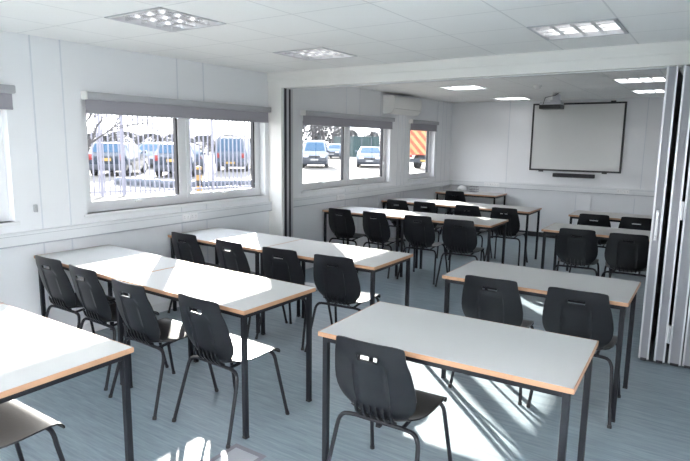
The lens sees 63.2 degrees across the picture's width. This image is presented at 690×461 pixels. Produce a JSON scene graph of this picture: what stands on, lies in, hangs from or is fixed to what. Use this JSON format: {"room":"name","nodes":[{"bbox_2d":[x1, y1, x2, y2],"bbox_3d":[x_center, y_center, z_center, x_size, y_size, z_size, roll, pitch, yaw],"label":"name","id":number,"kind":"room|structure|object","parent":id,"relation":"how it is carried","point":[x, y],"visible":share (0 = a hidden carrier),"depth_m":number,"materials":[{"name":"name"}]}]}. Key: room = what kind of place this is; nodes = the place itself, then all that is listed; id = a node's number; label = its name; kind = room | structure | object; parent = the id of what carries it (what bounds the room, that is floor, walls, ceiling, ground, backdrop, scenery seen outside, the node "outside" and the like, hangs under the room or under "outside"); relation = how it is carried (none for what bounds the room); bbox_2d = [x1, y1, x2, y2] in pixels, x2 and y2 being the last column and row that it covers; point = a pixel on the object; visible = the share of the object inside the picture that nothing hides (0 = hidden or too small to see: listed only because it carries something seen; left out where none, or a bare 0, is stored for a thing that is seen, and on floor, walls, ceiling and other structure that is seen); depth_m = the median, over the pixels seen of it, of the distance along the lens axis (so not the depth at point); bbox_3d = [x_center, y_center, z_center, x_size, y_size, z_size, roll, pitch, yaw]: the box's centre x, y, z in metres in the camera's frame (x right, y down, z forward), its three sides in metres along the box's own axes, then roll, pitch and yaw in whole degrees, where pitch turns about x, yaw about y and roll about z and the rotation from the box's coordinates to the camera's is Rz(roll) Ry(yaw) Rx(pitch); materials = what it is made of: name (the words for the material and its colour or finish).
{"room":"classroom","nodes":[
{"label":"classroom","id":0,"kind":"room"},
{"bbox_2d":[0,30,452,326],"bbox_3d":[-1.766,-0.503,5.476,0.160,2.573,13.580,7,11,33],"label":"wall","id":1,"kind":"structure","parent":0,"point":[85,67],"depth_m":4.85,"materials":[{"name":"paint"}]},
{"bbox_2d":[0,84,15,109],"bbox_3d":[-3.082,-0.840,3.189,0.079,0.180,2.309,7,11,33],"label":"roller blind","id":2,"kind":"object","parent":1,"relation":"attached to","point":[6,91],"visible":1,"depth_m":4.09,"materials":[{"name":"grey fabric"}]},
{"bbox_2d":[0,110,19,226],"bbox_3d":[-3.179,-0.402,3.314,0.168,1.003,2.290,7,11,33],"label":"window","id":3,"kind":"structure","parent":1,"relation":"in","point":[4,210],"depth_m":4.25,"materials":[{"name":"white plastic"}]},
{"bbox_2d":[33,204,37,211],"bbox_3d":[-2.410,-0.172,4.373,0.036,0.060,0.028,7,11,33],"label":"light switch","id":4,"kind":"object","parent":1,"relation":"attached to","point":[35,207],"visible":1,"depth_m":4.37,"materials":[{"name":"plastic"}]},
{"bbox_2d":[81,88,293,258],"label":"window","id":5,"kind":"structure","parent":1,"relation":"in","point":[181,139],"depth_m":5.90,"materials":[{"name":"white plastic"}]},
{"bbox_2d":[81,91,270,122],"bbox_3d":[-1.506,-1.192,5.529,0.079,0.180,2.284,7,11,33],"label":"roller blind","id":6,"kind":"object","parent":5,"relation":"attached to","point":[95,102],"visible":1,"depth_m":5.28,"materials":[{"name":"grey fabric"}]},
{"bbox_2d":[182,212,197,220],"bbox_3d":[-1.553,-0.137,5.618,0.011,0.072,0.192,7,11,33],"label":"power socket","id":7,"kind":"object","parent":1,"relation":"attached to","point":[190,216],"visible":1,"depth_m":5.61,"materials":[{"name":"plastic"}]},
{"bbox_2d":[75,227,442,332],"bbox_3d":[-1.714,0.735,5.617,0.014,0.085,13.564,7,11,33],"label":"baseboard","id":8,"kind":"structure","parent":1,"relation":"attached to","point":[164,306],"depth_m":5.48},
{"bbox_2d":[283,88,292,236],"bbox_3d":[-0.671,-0.512,6.614,0.018,2.262,0.160,7,11,33],"label":"trim","id":9,"kind":"structure","parent":1,"relation":"attached to","point":[287,93],"depth_m":6.56,"materials":[{"name":"metal"}]},
{"bbox_2d":[0,180,654,248],"bbox_3d":[0.501,0.144,4.046,5.300,0.105,13.580,7,11,33],"label":"trim","id":10,"kind":"structure","parent":1,"relation":"attached to","point":[32,237],"depth_m":5.97,"materials":[{"name":"plastic"}]},
{"bbox_2d":[28,35,649,321],"bbox_3d":[0.534,-0.310,4.742,4.506,2.383,12.286,7,11,33],"label":"strips","id":11,"kind":"object","parent":1,"relation":"attached to","point":[28,35],"visible":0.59,"depth_m":4.63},
{"bbox_2d":[336,194,344,199],"bbox_3d":[-0.061,-0.470,7.832,0.011,0.072,0.192,7,11,33],"label":"power socket","id":12,"kind":"object","parent":1,"relation":"attached to","point":[340,196],"visible":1,"depth_m":7.82,"materials":[{"name":"plastic"}]},
{"bbox_2d":[301,127,390,192],"bbox_3d":[0.037,-1.119,8.087,0.168,1.003,2.330,7,11,33],"label":"window","id":13,"kind":"structure","parent":1,"relation":"in","point":[344,180],"depth_m":8.10,"materials":[{"name":"white plastic"}]},
{"bbox_2d":[300,110,394,128],"bbox_3d":[0.120,-1.554,7.942,0.079,0.180,2.329,7,11,33],"label":"roller blind","id":14,"kind":"object","parent":1,"relation":"attached to","point":[309,117],"visible":1,"depth_m":7.75,"materials":[{"name":"grey fabric"}]},
{"bbox_2d":[383,95,421,115],"bbox_3d":[0.931,-1.993,8.982,0.209,0.273,0.930,7,11,33],"label":"air conditioner","id":15,"kind":"object","parent":1,"relation":"attached to","point":[392,104],"visible":1,"depth_m":8.76,"materials":[{"name":"white plastic"}]},
{"bbox_2d":[408,127,434,181],"bbox_3d":[1.325,-1.407,10.001,0.168,1.003,1.060,7,11,33],"label":"window","id":16,"kind":"structure","parent":1,"relation":"in","point":[424,175],"depth_m":10.32,"materials":[{"name":"glass"}]},
{"bbox_2d":[409,119,438,131],"bbox_3d":[1.399,-1.840,9.842,0.079,0.180,1.074,7,11,33],"label":"roller blind","id":17,"kind":"object","parent":16,"relation":"attached to","point":[418,125],"visible":1,"depth_m":9.78,"materials":[{"name":"grey fabric"}]},
{"bbox_2d":[0,229,689,460],"bbox_3d":[0.488,1.109,4.199,5.620,0.150,13.900,7,11,33],"label":"floor","id":18,"kind":"structure","parent":0,"point":[485,418],"depth_m":3.60,"materials":[{"name":"plastic"}]},
{"bbox_2d":[0,399,64,460],"bbox_3d":[-1.528,0.881,2.412,0.503,0.816,0.515,7,11,33],"label":"chair","id":19,"kind":"object","parent":18,"relation":"on","point":[19,421],"visible":0.98,"depth_m":2.46,"materials":[{"name":"black plastic"}]},
{"bbox_2d":[0,303,133,460],"bbox_3d":[-1.598,0.875,2.605,1.158,0.760,0.631,7,11,33],"label":"table","id":20,"kind":"object","parent":18,"relation":"on","point":[37,352],"visible":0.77,"depth_m":2.46,"materials":[{"name":"grey laminate"}]},
{"bbox_2d":[35,255,123,335],"bbox_3d":[-2.046,0.567,4.341,0.503,0.816,0.515,7,11,33],"label":"chair","id":21,"kind":"object","parent":18,"relation":"on","point":[56,282],"visible":0.73,"depth_m":4.13,"materials":[{"name":"black plastic"}]},
{"bbox_2d":[34,245,193,384],"bbox_3d":[-1.789,0.594,4.353,1.158,0.760,0.631,8,11,36],"label":"table","id":22,"kind":"object","parent":18,"relation":"on","point":[109,262],"visible":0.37,"depth_m":4.24,"materials":[{"name":"grey laminate"}]},
{"bbox_2d":[69,264,168,390],"bbox_3d":[-1.647,0.620,4.038,0.503,0.816,0.515,7,11,36],"label":"chair","id":23,"kind":"object","parent":18,"relation":"on","point":[89,291],"visible":0.7,"depth_m":3.82,"materials":[{"name":"black plastic"}]},
{"bbox_2d":[108,279,218,419],"bbox_3d":[-1.191,0.687,3.655,0.503,0.816,0.515,7,11,36],"label":"chair","id":24,"kind":"object","parent":18,"relation":"on","point":[136,310],"visible":0.84,"depth_m":3.47,"materials":[{"name":"black plastic"}]},
{"bbox_2d":[167,232,220,312],"bbox_3d":[-1.376,0.397,5.462,0.503,0.816,0.515,7,11,34],"label":"chair","id":25,"kind":"object","parent":18,"relation":"on","point":[190,251],"visible":0.45,"depth_m":5.22,"materials":[{"name":"black plastic"}]},
{"bbox_2d":[118,263,315,438],"bbox_3d":[-0.844,0.715,3.671,1.158,0.760,0.631,7,11,34],"label":"table","id":26,"kind":"object","parent":18,"relation":"on","point":[243,296],"visible":0.84,"depth_m":3.51,"materials":[{"name":"grey laminate"}]},
{"bbox_2d":[172,293,289,448],"bbox_3d":[-0.683,0.742,3.352,0.503,0.816,0.515,7,11,36],"label":"chair","id":27,"kind":"object","parent":18,"relation":"on","point":[209,334],"visible":0.98,"depth_m":3.17,"materials":[{"name":"black plastic"}]},
{"bbox_2d":[168,227,300,332],"bbox_3d":[-1.058,0.435,5.409,1.158,0.760,0.631,7,11,33],"label":"table","id":28,"kind":"object","parent":18,"relation":"on","point":[250,241],"visible":0.58,"depth_m":5.29,"materials":[{"name":"grey laminate"}]},
{"bbox_2d":[208,443,266,460],"bbox_3d":[-0.621,1.223,2.904,0.224,0.003,0.390,7,11,33],"label":"floor hatch","id":29,"kind":"object","parent":18,"relation":"on","point":[237,452],"visible":1,"depth_m":3.01,"materials":[{"name":"metal"}]},
{"bbox_2d":[216,239,287,336],"bbox_3d":[-0.871,0.462,5.094,0.503,0.816,0.515,8,12,38],"label":"chair","id":30,"kind":"object","parent":18,"relation":"on","point":[235,260],"visible":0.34,"depth_m":4.86,"materials":[{"name":"black plastic"}]},
{"bbox_2d":[255,247,332,350],"bbox_3d":[-0.421,0.515,4.800,0.503,0.816,0.515,6,10,30],"label":"chair","id":31,"kind":"object","parent":18,"relation":"on","point":[287,269],"visible":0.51,"depth_m":4.56,"materials":[{"name":"black plastic"}]},
{"bbox_2d":[257,239,412,361],"bbox_3d":[-0.094,0.550,4.766,1.158,0.760,0.631,7,11,33],"label":"table","id":32,"kind":"object","parent":18,"relation":"on","point":[370,260],"visible":0.65,"depth_m":4.65,"materials":[{"name":"grey laminate"}]},
{"bbox_2d":[304,254,380,357],"bbox_3d":[0.016,0.563,4.536,0.503,0.816,0.515,6,10,28],"label":"chair","id":33,"kind":"object","parent":18,"relation":"on","point":[338,285],"visible":0.91,"depth_m":4.33,"materials":[{"name":"black plastic"}]},
{"bbox_2d":[328,208,369,247],"bbox_3d":[0.052,0.089,7.516,0.503,0.816,0.515,7,11,33],"label":"chair","id":34,"kind":"object","parent":18,"relation":"on","point":[342,226],"visible":0.94,"depth_m":7.32,"materials":[{"name":"black plastic"}]},
{"bbox_2d":[322,206,419,276],"bbox_3d":[0.347,0.114,7.543,1.158,0.760,0.631,7,11,33],"label":"table","id":35,"kind":"object","parent":18,"relation":"on","point":[395,215],"visible":0.59,"depth_m":7.44,"materials":[{"name":"grey laminate"}]},
{"bbox_2d":[357,211,405,278],"bbox_3d":[0.499,0.142,7.222,0.503,0.816,0.515,8,11,37],"label":"chair","id":36,"kind":"object","parent":18,"relation":"on","point":[377,230],"visible":0.93,"depth_m":7.03,"materials":[{"name":"black plastic"}]},
{"bbox_2d":[327,335,451,460],"bbox_3d":[0.223,0.857,2.707,0.503,0.816,0.515,6,11,32],"label":"chair","id":37,"kind":"object","parent":18,"relation":"on","point":[383,392],"visible":1,"depth_m":2.51,"materials":[{"name":"black plastic"}]},
{"bbox_2d":[381,199,409,252],"bbox_3d":[0.913,-0.087,8.695,0.503,0.816,0.515,7,11,36],"label":"chair","id":38,"kind":"object","parent":18,"relation":"on","point":[403,206],"visible":0.39,"depth_m":8.47,"materials":[{"name":"black plastic"}]},
{"bbox_2d":[396,215,447,284],"bbox_3d":[0.982,0.192,6.947,0.503,0.816,0.515,6,10,30],"label":"chair","id":39,"kind":"object","parent":18,"relation":"on","point":[422,235],"visible":0.94,"depth_m":6.75,"materials":[{"name":"black plastic"}]},
{"bbox_2d":[381,197,464,255],"bbox_3d":[1.228,-0.087,8.882,1.158,0.760,0.631,7,11,33],"label":"table","id":40,"kind":"object","parent":18,"relation":"on","point":[410,201],"visible":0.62,"depth_m":8.77,"materials":[{"name":"grey laminate"}]},
{"bbox_2d":[410,201,442,258],"bbox_3d":[1.287,-0.045,8.462,0.503,0.816,0.515,7,11,33],"label":"chair","id":41,"kind":"object","parent":18,"relation":"on","point":[431,207],"visible":0.34,"depth_m":8.22,"materials":[{"name":"black plastic"}]},
{"bbox_2d":[400,212,507,289],"bbox_3d":[1.324,0.227,6.919,1.158,0.760,0.631,7,11,32],"label":"table","id":42,"kind":"object","parent":18,"relation":"on","point":[488,224],"visible":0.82,"depth_m":6.82,"materials":[{"name":"grey laminate"}]},
{"bbox_2d":[440,191,469,234],"bbox_3d":[2.088,-0.338,10.369,0.503,0.816,0.515,6,10,29],"label":"chair","id":43,"kind":"object","parent":18,"relation":"on","point":[460,197],"visible":0.28,"depth_m":10.12,"materials":[{"name":"black plastic"}]},
{"bbox_2d":[318,301,598,460],"bbox_3d":[0.529,0.880,2.747,1.174,0.760,0.631,6,11,31],"label":"table","id":44,"kind":"object","parent":18,"relation":"on","point":[551,363],"visible":0.95,"depth_m":2.60,"materials":[{"name":"grey laminate"}]},
{"bbox_2d":[435,219,484,286],"bbox_3d":[1.397,0.247,6.633,0.503,0.816,0.515,5,10,27],"label":"chair","id":45,"kind":"object","parent":18,"relation":"on","point":[463,239],"visible":0.98,"depth_m":6.43,"materials":[{"name":"black plastic"}]},
{"bbox_2d":[448,205,491,260],"bbox_3d":[1.832,0.019,8.104,0.503,0.816,0.515,6,11,32],"label":"chair","id":46,"kind":"object","parent":18,"relation":"on","point":[474,210],"visible":0.39,"depth_m":7.87,"materials":[{"name":"black plastic"}]},
{"bbox_2d":[435,190,506,237],"bbox_3d":[2.344,-0.331,10.508,1.158,0.760,0.631,7,11,33],"label":"table","id":47,"kind":"object","parent":18,"relation":"on","point":[466,193],"visible":0.61,"depth_m":10.27,"materials":[{"name":"grey laminate"}]},
{"bbox_2d":[458,185,466,190],"bbox_3d":[2.241,-0.807,10.720,0.179,0.113,0.185,7,11,33],"label":"plastic bag","id":48,"kind":"object","parent":47,"relation":"on","point":[461,187],"visible":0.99,"depth_m":10.66,"materials":[{"name":"plastic"}]},
{"bbox_2d":[448,275,533,404],"bbox_3d":[1.063,0.677,3.904,0.503,0.816,0.515,6,11,31],"label":"chair","id":49,"kind":"object","parent":18,"relation":"on","point":[503,305],"visible":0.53,"depth_m":3.67,"materials":[{"name":"black plastic"}]},
{"bbox_2d":[449,202,541,265],"bbox_3d":[2.190,0.028,8.236,1.158,0.760,0.631,7,11,33],"label":"table","id":50,"kind":"object","parent":18,"relation":"on","point":[521,210],"visible":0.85,"depth_m":8.08,"materials":[{"name":"grey laminate"}]},
{"bbox_2d":[485,207,527,265],"bbox_3d":[2.276,0.066,7.849,0.503,0.816,0.515,6,11,31],"label":"chair","id":51,"kind":"object","parent":18,"relation":"on","point":[513,224],"visible":0.84,"depth_m":7.63,"materials":[{"name":"black plastic"}]},
{"bbox_2d":[441,260,640,422],"bbox_3d":[1.337,0.705,3.916,1.174,0.760,0.631,7,11,33],"label":"table","id":52,"kind":"object","parent":18,"relation":"on","point":[536,282],"visible":0.8,"depth_m":3.81,"materials":[{"name":"grey laminate"}]},
{"bbox_2d":[526,287,620,428],"bbox_3d":[1.516,0.729,3.619,0.503,0.816,0.515,6,11,32],"label":"chair","id":53,"kind":"object","parent":18,"relation":"on","point":[593,320],"visible":0.66,"depth_m":3.39,"materials":[{"name":"black plastic"}]},
{"bbox_2d":[553,228,598,275],"bbox_3d":[2.502,0.355,6.050,0.503,0.816,0.515,5,10,27],"label":"chair","id":54,"kind":"object","parent":18,"relation":"on","point":[570,250],"visible":0.98,"depth_m":5.84,"materials":[{"name":"black plastic"}]},
{"bbox_2d":[569,213,610,275],"bbox_3d":[3.236,0.167,7.290,0.503,0.816,0.515,6,10,29],"label":"chair","id":55,"kind":"object","parent":18,"relation":"on","point":[584,219],"visible":0.34,"depth_m":7.05,"materials":[{"name":"black plastic"}]},
{"bbox_2d":[541,223,650,270],"bbox_3d":[2.792,0.379,6.086,1.174,0.760,0.631,7,11,33],"label":"table","id":56,"kind":"object","parent":18,"relation":"on","point":[603,233],"visible":0.3,"depth_m":6.11,"materials":[{"name":"grey laminate"}]},
{"bbox_2d":[566,210,651,270],"bbox_3d":[3.602,0.183,7.384,1.174,0.760,0.631,7,11,33],"label":"table","id":57,"kind":"object","parent":18,"relation":"on","point":[614,217],"visible":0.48,"depth_m":7.38,"materials":[{"name":"grey laminate"}]},
{"bbox_2d":[601,233,648,276],"bbox_3d":[2.899,0.404,5.778,0.503,0.816,0.515,6,10,28],"label":"chair","id":58,"kind":"object","parent":18,"relation":"on","point":[619,255],"visible":0.83,"depth_m":5.57,"materials":[{"name":"black plastic"}]},
{"bbox_2d":[609,217,651,277],"bbox_3d":[3.639,0.215,7.026,0.503,0.816,0.515,6,10,30],"label":"chair","id":59,"kind":"object","parent":18,"relation":"on","point":[626,222],"visible":0.17,"depth_m":6.78,"materials":[{"name":"black plastic"}]},
{"bbox_2d":[0,0,689,102],"bbox_3d":[0.521,-1.373,3.804,5.300,0.012,13.580,7,11,33],"label":"ceiling","id":60,"kind":"structure","parent":0,"point":[377,32],"depth_m":3.98,"materials":[{"name":"tile"}]},
{"bbox_2d":[104,7,225,31],"bbox_3d":[-1.157,-1.422,3.627,0.542,0.131,0.532,7,11,33],"label":"ceiling light","id":61,"kind":"object","parent":60,"relation":"attached to","point":[160,18],"visible":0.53,"depth_m":3.65,"materials":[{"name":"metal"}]},
{"bbox_2d":[273,47,357,60],"bbox_3d":[-0.259,-1.622,4.961,0.542,0.131,0.532,7,11,33],"label":"ceiling light","id":62,"kind":"object","parent":60,"relation":"attached to","point":[322,53],"visible":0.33,"depth_m":4.99,"materials":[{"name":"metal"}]},
{"bbox_2d":[439,85,488,89],"bbox_3d":[1.659,-2.050,7.809,0.542,0.131,0.532,7,11,33],"label":"ceiling light","id":63,"kind":"object","parent":60,"relation":"attached to","point":[469,87],"visible":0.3,"depth_m":7.85,"materials":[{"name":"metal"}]},
{"bbox_2d":[492,97,531,99],"bbox_3d":[2.856,-2.317,9.586,0.542,0.131,0.532,7,11,33],"label":"ceiling light","id":64,"kind":"object","parent":60,"relation":"attached to","point":[505,98],"visible":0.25,"depth_m":9.64,"materials":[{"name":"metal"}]},
{"bbox_2d":[539,92,563,109],"bbox_3d":[3.101,-1.939,8.388,0.310,0.245,0.275,7,11,33],"label":"projector","id":65,"kind":"object","parent":60,"relation":"hanging from","point":[555,103],"visible":1,"depth_m":8.29,"materials":[{"name":"white plastic"}]},
{"bbox_2d":[527,18,628,40],"bbox_3d":[1.572,-1.407,3.760,0.542,0.131,0.532,7,11,33],"label":"ceiling light","id":66,"kind":"object","parent":60,"relation":"attached to","point":[605,27],"visible":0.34,"depth_m":3.79,"materials":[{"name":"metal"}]},
{"bbox_2d":[612,77,665,83],"bbox_3d":[3.490,-1.835,6.608,0.542,0.131,0.532,7,11,33],"label":"ceiling light","id":67,"kind":"object","parent":60,"relation":"attached to","point":[645,79],"visible":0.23,"depth_m":6.66,"materials":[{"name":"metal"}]},
{"bbox_2d":[631,89,664,93],"bbox_3d":[4.388,-2.035,7.941,0.542,0.131,0.532,7,11,33],"label":"ceiling light","id":68,"kind":"object","parent":60,"relation":"attached to","point":[655,90],"visible":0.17,"depth_m":8.03,"materials":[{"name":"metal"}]},
{"bbox_2d":[267,40,689,88],"bbox_3d":[1.341,-1.466,5.037,5.307,0.171,0.232,7,11,34],"label":"beam","id":69,"kind":"structure","parent":0,"point":[662,54],"depth_m":4.89,"materials":[{"name":"paint"}]},
{"bbox_2d":[287,66,683,88],"bbox_3d":[1.298,-1.385,5.087,4.753,0.007,0.060,7,11,34],"label":"track","id":70,"kind":"object","parent":69,"relation":"attached to","point":[679,66],"visible":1,"depth_m":5.01,"materials":[{"name":"metal"}]},
{"bbox_2d":[638,65,689,368],"bbox_3d":[2.824,-0.122,4.462,0.590,2.252,0.935,7,11,33],"label":"wall","id":71,"kind":"structure","parent":70,"relation":"hanging from","point":[666,305],"depth_m":4.24,"materials":[{"name":"metal"}]},
{"bbox_2d":[449,97,663,231],"bbox_3d":[4.314,-1.085,9.640,5.620,2.573,0.160,7,11,33],"label":"wall","id":72,"kind":"structure","parent":0,"point":[479,130],"depth_m":10.16,"materials":[{"name":"paint"}]},
{"bbox_2d":[484,182,498,186],"bbox_3d":[2.759,-0.866,10.556,0.274,0.070,0.011,7,11,33],"label":"power socket","id":73,"kind":"object","parent":72,"relation":"attached to","point":[485,183],"visible":1,"depth_m":10.55,"materials":[{"name":"plastic"}]},
{"bbox_2d":[454,226,554,237],"bbox_3d":[4.249,0.154,9.763,5.300,0.085,0.016,7,11,33],"label":"baseboard","id":74,"kind":"structure","parent":72,"relation":"attached to","point":[530,233],"depth_m":10.24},
{"bbox_2d":[552,173,594,178],"bbox_3d":[3.970,-0.952,9.742,0.690,0.068,0.086,7,11,33],"label":"bar","id":75,"kind":"object","parent":72,"relation":"attached to","point":[591,176],"visible":1,"depth_m":9.70,"materials":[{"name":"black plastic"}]},
{"bbox_2d":[554,174,592,177],"bbox_3d":[3.946,-0.947,9.708,0.640,0.044,0.002,7,11,33],"label":"speaker grille","id":76,"kind":"object","parent":75,"relation":"attached to","point":[555,175],"depth_m":9.69,"materials":[{"name":"plastic"}]},
{"bbox_2d":[529,100,626,173],"bbox_3d":[3.979,-1.603,9.665,1.510,1.214,0.038,7,11,33],"label":"whiteboard","id":77,"kind":"object","parent":72,"relation":"attached to","point":[585,136],"visible":1,"depth_m":9.62,"materials":[{"name":"plastic"}]},
{"bbox_2d":[507,188,653,210],"bbox_3d":[4.734,-0.212,9.373,4.140,0.745,0.030,7,11,33],"label":"trim frame","id":78,"kind":"object","parent":72,"relation":"attached to","point":[586,204],"visible":0.65,"depth_m":9.69,"materials":[{"name":"plastic"}]},
{"bbox_2d":[616,189,628,193],"bbox_3d":[4.626,-0.646,9.332,0.192,0.072,0.011,7,11,33],"label":"power socket","id":79,"kind":"object","parent":72,"relation":"attached to","point":[619,191],"visible":1,"depth_m":9.33,"materials":[{"name":"plastic"}]},
{"label":"outside","id":80,"kind":"structure","parent":0,"visible":0},
{"bbox_2d":[89,145,424,200],"bbox_3d":[-2.347,-8.812,67.081,190.000,0.100,230.000,7,11,33],"label":"ground","id":81,"kind":"structure","parent":80,"point":[311,173],"depth_m":29.30,"materials":[{"name":"concrete"}]},
{"bbox_2d":[88,133,111,146],"bbox_3d":[-29.787,-10.424,66.827,5.047,2.445,4.971,-5,11,-34],"label":"bush","id":82,"kind":"object","parent":81,"relation":"on","point":[89,135],"visible":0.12,"depth_m":66.83,"materials":[{"name":"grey plant"}]},
{"bbox_2d":[104,130,126,141],"bbox_3d":[-21.093,-8.096,51.378,2.205,2.945,2.365,-4,10,-26],"label":"bare tree","id":83,"kind":"object","parent":81,"relation":"on","point":[114,133],"visible":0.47,"depth_m":50.94,"materials":[{"name":"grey plant"}]},
{"bbox_2d":[88,142,147,174],"bbox_3d":[-11.667,-3.753,29.041,2.140,1.616,4.426,0,9,-5],"label":"parked car","id":84,"kind":"object","parent":81,"relation":"on","point":[104,143],"visible":0.56,"depth_m":27.15,"materials":[{"name":"silver metal"}]},
{"bbox_2d":[106,131,141,142],"bbox_3d":[-29.070,-11.664,73.558,7.043,2.797,6.981,-3,10,-22],"label":"bush","id":85,"kind":"object","parent":81,"relation":"on","point":[125,132],"visible":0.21,"depth_m":72.56,"materials":[{"name":"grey plant"}]},
{"bbox_2d":[86,114,167,148],"bbox_3d":[-5.601,-2.139,11.786,3.243,4.038,3.023,-4,10,-28],"label":"bare tree","id":86,"kind":"object","parent":81,"relation":"on","point":[90,141],"visible":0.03,"depth_m":11.22,"materials":[{"name":"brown plant"}]},
{"bbox_2d":[129,128,146,144],"bbox_3d":[-21.064,-9.212,57.776,2.555,3.132,2.088,2,9,6],"label":"bare tree","id":87,"kind":"object","parent":81,"relation":"on","point":[135,131],"visible":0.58,"depth_m":57.48,"materials":[{"name":"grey plant"}]},
{"bbox_2d":[116,177,174,187],"bbox_3d":[-7.576,-1.856,21.740,3.578,0.280,0.325,5,10,26],"label":"barrier","id":88,"kind":"object","parent":81,"relation":"on","point":[117,178],"visible":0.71,"depth_m":21.63,"materials":[{"name":"metal"}]},
{"bbox_2d":[134,133,164,145],"bbox_3d":[-24.336,-10.926,70.206,5.195,2.517,5.118,-6,11,-36],"label":"bush","id":89,"kind":"object","parent":81,"relation":"on","point":[150,134],"visible":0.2,"depth_m":69.26,"materials":[{"name":"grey plant"}]},
{"bbox_2d":[139,142,168,165],"bbox_3d":[-12.446,-4.987,36.794,2.080,1.596,4.426,1,9,3],"label":"parked car","id":90,"kind":"object","parent":81,"relation":"on","point":[146,143],"visible":0.05,"depth_m":35.77,"materials":[{"name":"silver metal"}]},
{"bbox_2d":[149,133,164,141],"bbox_3d":[-18.089,-8.344,54.414,1.924,2.547,1.492,6,10,29],"label":"bare tree","id":91,"kind":"object","parent":81,"relation":"on","point":[154,133],"visible":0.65,"depth_m":54.27,"materials":[{"name":"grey plant"}]},
{"bbox_2d":[89,114,250,196],"bbox_3d":[-5.523,-2.914,18.955,9.174,3.300,0.078,-6,11,-36],"label":"railing fence","id":92,"kind":"object","parent":81,"relation":"on","point":[122,175],"visible":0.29,"depth_m":18.43,"materials":[{"name":"metal"}]},
{"bbox_2d":[154,143,205,176],"bbox_3d":[-8.422,-3.683,28.871,2.140,1.616,4.426,0,9,-5],"label":"parked car","id":93,"kind":"object","parent":81,"relation":"on","point":[165,144],"visible":0.48,"depth_m":26.88,"materials":[{"name":"silver metal"}]},
{"bbox_2d":[196,166,201,190],"bbox_3d":[-5.192,-1.845,19.926,0.210,0.892,0.210,7,11,33],"label":"bollard","id":94,"kind":"object","parent":81,"relation":"on","point":[197,167],"visible":0.76,"depth_m":19.84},
{"bbox_2d":[191,135,214,152],"bbox_3d":[-18.172,-10.890,70.948,4.825,2.374,4.898,-3,10,-25],"label":"bush","id":95,"kind":"object","parent":81,"relation":"on","point":[192,140],"visible":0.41,"depth_m":69.87,"materials":[{"name":"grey plant"}]},
{"bbox_2d":[204,133,218,148],"bbox_3d":[-15.265,-9.831,63.055,1.665,2.841,2.146,3,9,12],"label":"bare tree","id":96,"kind":"object","parent":81,"relation":"on","point":[209,135],"visible":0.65,"depth_m":63.01,"materials":[{"name":"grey plant"}]},
{"bbox_2d":[192,179,250,187],"bbox_3d":[-4.378,-1.824,21.809,3.265,0.280,0.325,-4,10,-29],"label":"barrier","id":97,"kind":"object","parent":81,"relation":"on","point":[206,181],"visible":0.2,"depth_m":21.50,"materials":[{"name":"metal"}]},
{"bbox_2d":[214,137,250,170],"bbox_3d":[-6.702,-4.721,34.422,2.140,1.966,4.726,0,9,-3],"label":"van","id":98,"kind":"object","parent":81,"relation":"on","point":[222,138],"visible":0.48,"depth_m":32.16,"materials":[{"name":"silver metal"}]},
{"bbox_2d":[303,125,321,143],"bbox_3d":[-6.791,-17.320,98.269,6.899,6.781,7.032,1,9,1],"label":"bush","id":99,"kind":"object","parent":81,"relation":"on","point":[304,129],"visible":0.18,"depth_m":96.76,"materials":[{"name":"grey plant"}]},
{"bbox_2d":[303,140,329,167],"bbox_3d":[-2.074,-5.444,39.702,2.040,1.856,4.426,1,9,0],"label":"van","id":100,"kind":"object","parent":81,"relation":"on","point":[315,152],"visible":0.85,"depth_m":38.06,"materials":[{"name":"silver metal"}]},
{"bbox_2d":[311,125,321,139],"bbox_3d":[-2.792,-14.044,74.617,5.906,7.889,6.335,-2,10,-18],"label":"bare tree","id":101,"kind":"object","parent":81,"relation":"on","point":[319,128],"visible":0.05,"depth_m":74.73,"materials":[{"name":"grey plant"}]},
{"bbox_2d":[318,126,324,140],"bbox_3d":[-4.044,-14.978,80.888,4.510,7.697,5.814,-5,11,-34],"label":"bare tree","id":102,"kind":"object","parent":81,"relation":"on","point":[323,132],"visible":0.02,"depth_m":80.71,"materials":[{"name":"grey plant"}]},
{"bbox_2d":[317,126,340,145],"bbox_3d":[-2.770,-18.339,104.354,7.108,6.987,7.245,8,11,38],"label":"bush","id":103,"kind":"object","parent":81,"relation":"on","point":[328,139],"visible":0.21,"depth_m":102.69,"materials":[{"name":"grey plant"}]},
{"bbox_2d":[323,126,339,143],"bbox_3d":[-0.984,-12.883,70.553,5.627,6.899,4.599,1,9,-1],"label":"bare tree","id":104,"kind":"object","parent":81,"relation":"on","point":[333,134],"visible":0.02,"depth_m":69.92,"materials":[{"name":"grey plant"}]},
{"bbox_2d":[327,144,340,157],"bbox_3d":[-1.002,-8.621,60.737,2.080,1.546,4.426,2,9,10],"label":"parked car","id":105,"kind":"object","parent":81,"relation":"on","point":[335,149],"visible":0.46,"depth_m":59.10,"materials":[{"name":"silver metal"}]},
{"bbox_2d":[334,136,379,156],"bbox_3d":[1.353,-10.605,70.639,3.600,2.420,6.160,-3,10,-24],"label":"shipping container","id":106,"kind":"object","parent":81,"relation":"on","point":[356,142],"visible":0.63,"depth_m":67.80,"materials":[{"name":"metal"}]},
{"bbox_2d":[355,146,379,166],"bbox_3d":[1.861,-5.501,41.661,2.120,1.456,4.726,1,9,3],"label":"car","id":107,"kind":"object","parent":81,"relation":"on","point":[365,155],"visible":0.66,"depth_m":39.69,"materials":[{"name":"silver metal"}]},
{"bbox_2d":[365,128,379,136],"bbox_3d":[4.902,-14.843,90.460,3.562,4.661,3.742,2,9,9],"label":"bare tree","id":108,"kind":"object","parent":81,"relation":"on","point":[370,128],"visible":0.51,"depth_m":90.17,"materials":[{"name":"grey plant"}]},
{"bbox_2d":[409,128,425,167],"bbox_3d":[7.173,-6.152,41.462,2.600,2.948,7.635,5,10,27],"label":"truck","id":109,"kind":"object","parent":81,"relation":"on","point":[417,138],"visible":0.22,"depth_m":38.47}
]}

